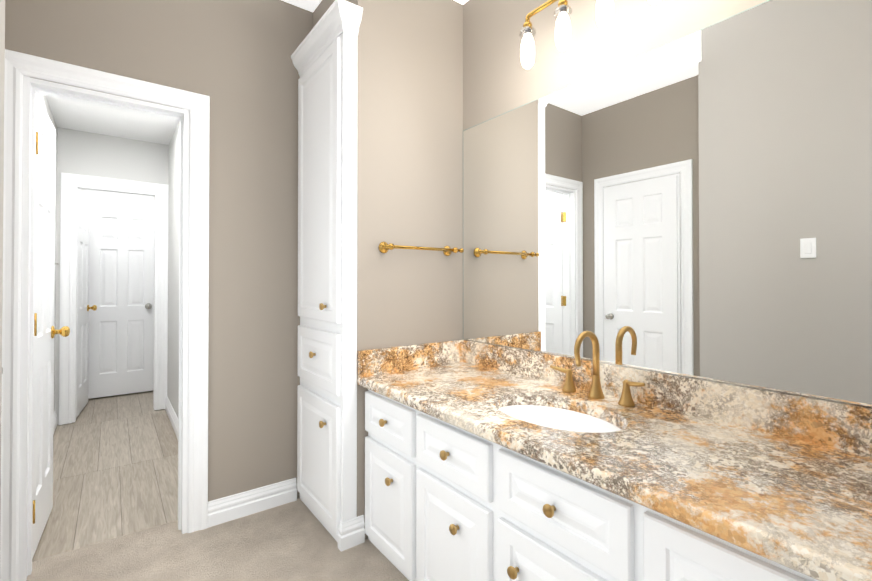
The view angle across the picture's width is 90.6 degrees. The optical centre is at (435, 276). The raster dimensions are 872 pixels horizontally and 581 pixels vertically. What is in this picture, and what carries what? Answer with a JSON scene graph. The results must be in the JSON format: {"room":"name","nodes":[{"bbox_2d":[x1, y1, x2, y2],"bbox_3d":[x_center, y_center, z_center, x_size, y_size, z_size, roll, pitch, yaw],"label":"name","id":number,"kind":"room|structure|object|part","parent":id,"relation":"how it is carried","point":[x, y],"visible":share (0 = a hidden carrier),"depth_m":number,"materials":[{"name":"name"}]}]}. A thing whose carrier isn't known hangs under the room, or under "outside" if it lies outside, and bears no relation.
{"room":"bathroom","nodes":[
{"label":"bathroom","id":0,"kind":"room"},
{"bbox_2d":[0,0,4,523],"bbox_3d":[-0.281,-0.304,-0.204,0.320,3.020,2.600,0,-1,-37],"label":"wall","id":1,"kind":"structure","parent":0,"point":[2,41],"depth_m":0.92,"materials":[{"name":"beige paint"}]},
{"bbox_2d":[36,94,56,411],"bbox_3d":[-2.835,-0.014,3.046,0.120,2.500,3.273,0,-1,-37],"label":"wall","id":2,"kind":"structure","parent":0,"point":[44,102],"depth_m":3.56,"materials":[{"name":"white paint"}]},
{"bbox_2d":[32,96,69,558],"bbox_3d":[-1.870,0.215,2.047,0.179,2.000,0.580,0,-1,-37],"label":"bathroom door","id":3,"kind":"structure","parent":2,"relation":"in","point":[45,331],"depth_m":2.04,"materials":[{"name":"white wood"}]},
{"bbox_2d":[53,396,177,438],"bbox_3d":[-2.177,1.175,2.925,0.799,0.120,2.298,0,-1,-37],"label":"baseboard","id":4,"kind":"structure","parent":2,"relation":"attached to","point":[172,415],"depth_m":3.56,"materials":[{"name":"white wood"}]},
{"bbox_2d":[32,391,177,561],"bbox_3d":[-2.476,1.266,3.322,1.040,0.044,3.243,0,-1,-37],"label":"floor","id":5,"kind":"structure","parent":0,"point":[115,466],"depth_m":2.70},
{"bbox_2d":[55,127,168,424],"bbox_3d":[-2.897,-0.007,3.895,0.800,2.500,0.100,0,-1,-37],"label":"wall","id":6,"kind":"structure","parent":0,"point":[92,154],"depth_m":3.79,"materials":[{"name":"white paint"}]},
{"bbox_2d":[76,189,96,417],"bbox_3d":[-3.273,0.233,4.030,0.158,2.000,0.561,0,-1,-37],"label":"hall door","id":7,"kind":"structure","parent":6,"relation":"in","point":[83,307],"depth_m":3.99,"materials":[{"name":"white wood"}]},
{"bbox_2d":[59,173,167,424],"bbox_3d":[-2.879,0.184,3.895,0.776,2.118,0.122,0,-1,-37],"label":"door frame","id":8,"kind":"structure","parent":6,"relation":"attached to","point":[70,187],"depth_m":3.72,"materials":[{"name":"white wood"}]},
{"bbox_2d":[46,96,177,144],"bbox_3d":[-2.467,-1.302,3.333,1.040,0.080,3.273,0,-1,-37],"label":"ceiling","id":9,"kind":"structure","parent":0,"point":[79,116],"depth_m":3.50,"materials":[{"name":"white paint"}]},
{"bbox_2d":[79,189,153,398],"bbox_3d":[-3.413,0.000,4.583,0.800,2.500,0.120,0,-1,-37],"label":"wall","id":10,"kind":"structure","parent":0,"point":[111,194],"depth_m":4.55,"materials":[{"name":"white paint"}]},
{"bbox_2d":[84,194,153,209],"bbox_3d":[-3.319,0.205,4.564,0.796,2.088,0.020,0,-1,-37],"label":"door frame","id":11,"kind":"structure","parent":10,"relation":"attached to","point":[100,200],"depth_m":4.56,"materials":[{"name":"white wood"}]},
{"bbox_2d":[88,205,153,398],"bbox_3d":[-3.293,0.252,4.528,0.590,1.970,0.102,0,-1,-37],"label":"end door","id":12,"kind":"structure","parent":10,"relation":"in","point":[121,298],"depth_m":4.54,"materials":[{"name":"white wood"}]},
{"bbox_2d":[5,0,312,501],"bbox_3d":[-1.048,-0.141,2.266,2.060,2.740,0.120,0,-1,-37],"label":"wall","id":13,"kind":"structure","parent":0,"point":[232,59],"depth_m":2.21,"materials":[{"name":"beige paint"}]},
{"bbox_2d":[0,49,209,580],"bbox_3d":[-1.466,0.167,1.953,0.756,2.118,0.165,0,-1,-37],"label":"door frame","id":14,"kind":"structure","parent":13,"relation":"attached to","point":[22,88],"depth_m":1.80,"materials":[{"name":"white wood"}]},
{"bbox_2d":[208,478,296,527],"bbox_3d":[-0.550,1.158,1.080,1.206,0.120,2.356,0,-1,-37],"label":"baseboard","id":15,"kind":"structure","parent":13,"relation":"attached to","point":[238,505],"depth_m":2.23,"materials":[{"name":"white wood"}]},
{"bbox_2d":[167,121,179,416],"bbox_3d":[-2.099,-0.009,3.598,0.120,2.500,3.273,0,-1,-37],"label":"wall","id":16,"kind":"structure","parent":0,"point":[173,260],"depth_m":3.70,"materials":[{"name":"white paint"}]},
{"bbox_2d":[26,498,408,580],"bbox_3d":[0.130,1.240,0.783,2.180,0.050,3.947,0,-1,-37],"label":"floor","id":17,"kind":"structure","parent":0,"point":[294,541],"depth_m":1.89,"materials":[{"name":"beige carpet"}]},
{"bbox_2d":[291,0,364,551],"bbox_3d":[-0.554,0.003,2.172,0.157,2.450,0.619,0,-1,-37],"label":"linen cabinet","id":18,"kind":"object","parent":17,"relation":"on","point":[324,57],"visible":0.98,"depth_m":2.03,"materials":[{"name":"white wood"}]},
{"bbox_2d":[358,383,828,580],"bbox_3d":[0.441,0.861,1.455,0.635,0.721,1.817,0,-1,-37],"label":"bathroom vanity","id":19,"kind":"object","parent":17,"relation":"on","point":[487,462],"depth_m":1.31,"materials":[{"name":"white wood"}]},
{"bbox_2d":[499,405,620,432],"bbox_3d":[0.406,0.572,1.468,0.365,0.144,0.509,0,-1,-37],"label":"sink","id":20,"kind":"object","parent":19,"relation":"in","point":[562,417],"depth_m":1.63,"materials":[{"name":"white ceramic"}]},
{"bbox_2d":[550,331,644,406],"bbox_3d":[0.566,0.328,1.602,0.160,0.256,0.394,0,-1,-37],"label":"faucet","id":21,"kind":"object","parent":19,"relation":"on","point":[595,397],"depth_m":1.61,"materials":[{"name":"gold metal"}]},
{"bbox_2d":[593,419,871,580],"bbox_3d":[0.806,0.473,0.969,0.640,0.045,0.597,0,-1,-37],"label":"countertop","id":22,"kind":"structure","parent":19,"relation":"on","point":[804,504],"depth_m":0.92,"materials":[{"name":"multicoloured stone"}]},
{"bbox_2d":[282,0,468,11],"bbox_3d":[0.139,-1.705,0.798,2.180,0.360,3.917,0,-1,-37],"label":"ceiling","id":23,"kind":"structure","parent":0,"point":[310,5],"depth_m":2.38,"materials":[{"name":"white paint"}]},
{"bbox_2d":[313,0,462,539],"bbox_3d":[-0.276,-0.140,2.417,0.642,2.740,0.564,0,-1,-37],"label":"wall","id":24,"kind":"structure","parent":0,"point":[409,122],"depth_m":2.17,"materials":[{"name":"beige paint"}]},
{"bbox_2d":[358,340,460,374],"bbox_3d":[-0.108,0.402,2.170,0.620,0.118,0.020,0,-1,-37],"label":"backsplash","id":25,"kind":"structure","parent":24,"relation":"attached to","point":[377,361],"depth_m":2.13,"materials":[{"name":"multicoloured stone"}]},
{"bbox_2d":[379,242,463,255],"bbox_3d":[-0.072,-0.140,2.164,0.500,0.055,0.082,0,-1,-37],"label":"towel rail","id":26,"kind":"object","parent":24,"relation":"attached to","point":[384,247],"visible":1,"depth_m":2.11,"materials":[{"name":"gold metal"}]},
{"bbox_2d":[461,339,871,454],"bbox_3d":[0.687,0.397,1.644,0.020,0.118,1.817,0,-1,-37],"label":"backsplash","id":27,"kind":"structure","parent":24,"relation":"attached to","point":[831,423],"depth_m":1.40,"materials":[{"name":"multicoloured stone"}]},
{"bbox_2d":[463,0,871,406],"bbox_3d":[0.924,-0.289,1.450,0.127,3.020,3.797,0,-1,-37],"label":"mirror","id":28,"kind":"object","parent":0,"point":[697,204],"depth_m":1.47,"materials":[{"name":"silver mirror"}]},
{"bbox_2d":[520,0,571,68],"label":"sconce","id":29,"kind":"object","parent":28,"relation":"attached to","point":[563,26],"depth_m":1.74,"materials":[{"name":"white glass"}]},
{"bbox_3d":[0.654,-1.143,1.588,0.157,0.220,0.757,0,-1,-37],"label":"arm","id":30,"kind":"part","parent":29,"relation":"part of"},
{"bbox_3d":[0.607,-1.045,1.552,0.072,0.036,0.792,0,-1,-37],"label":"lamp shade","id":31,"kind":"part","parent":29,"relation":"part of","materials":[{"name":"white glass"}]},
{"bbox_2d":[596,0,613,29],"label":"sconce","id":32,"kind":"object","parent":28,"relation":"attached to","point":[604,13],"depth_m":1.53,"materials":[{"name":"white glass"}]}
]}

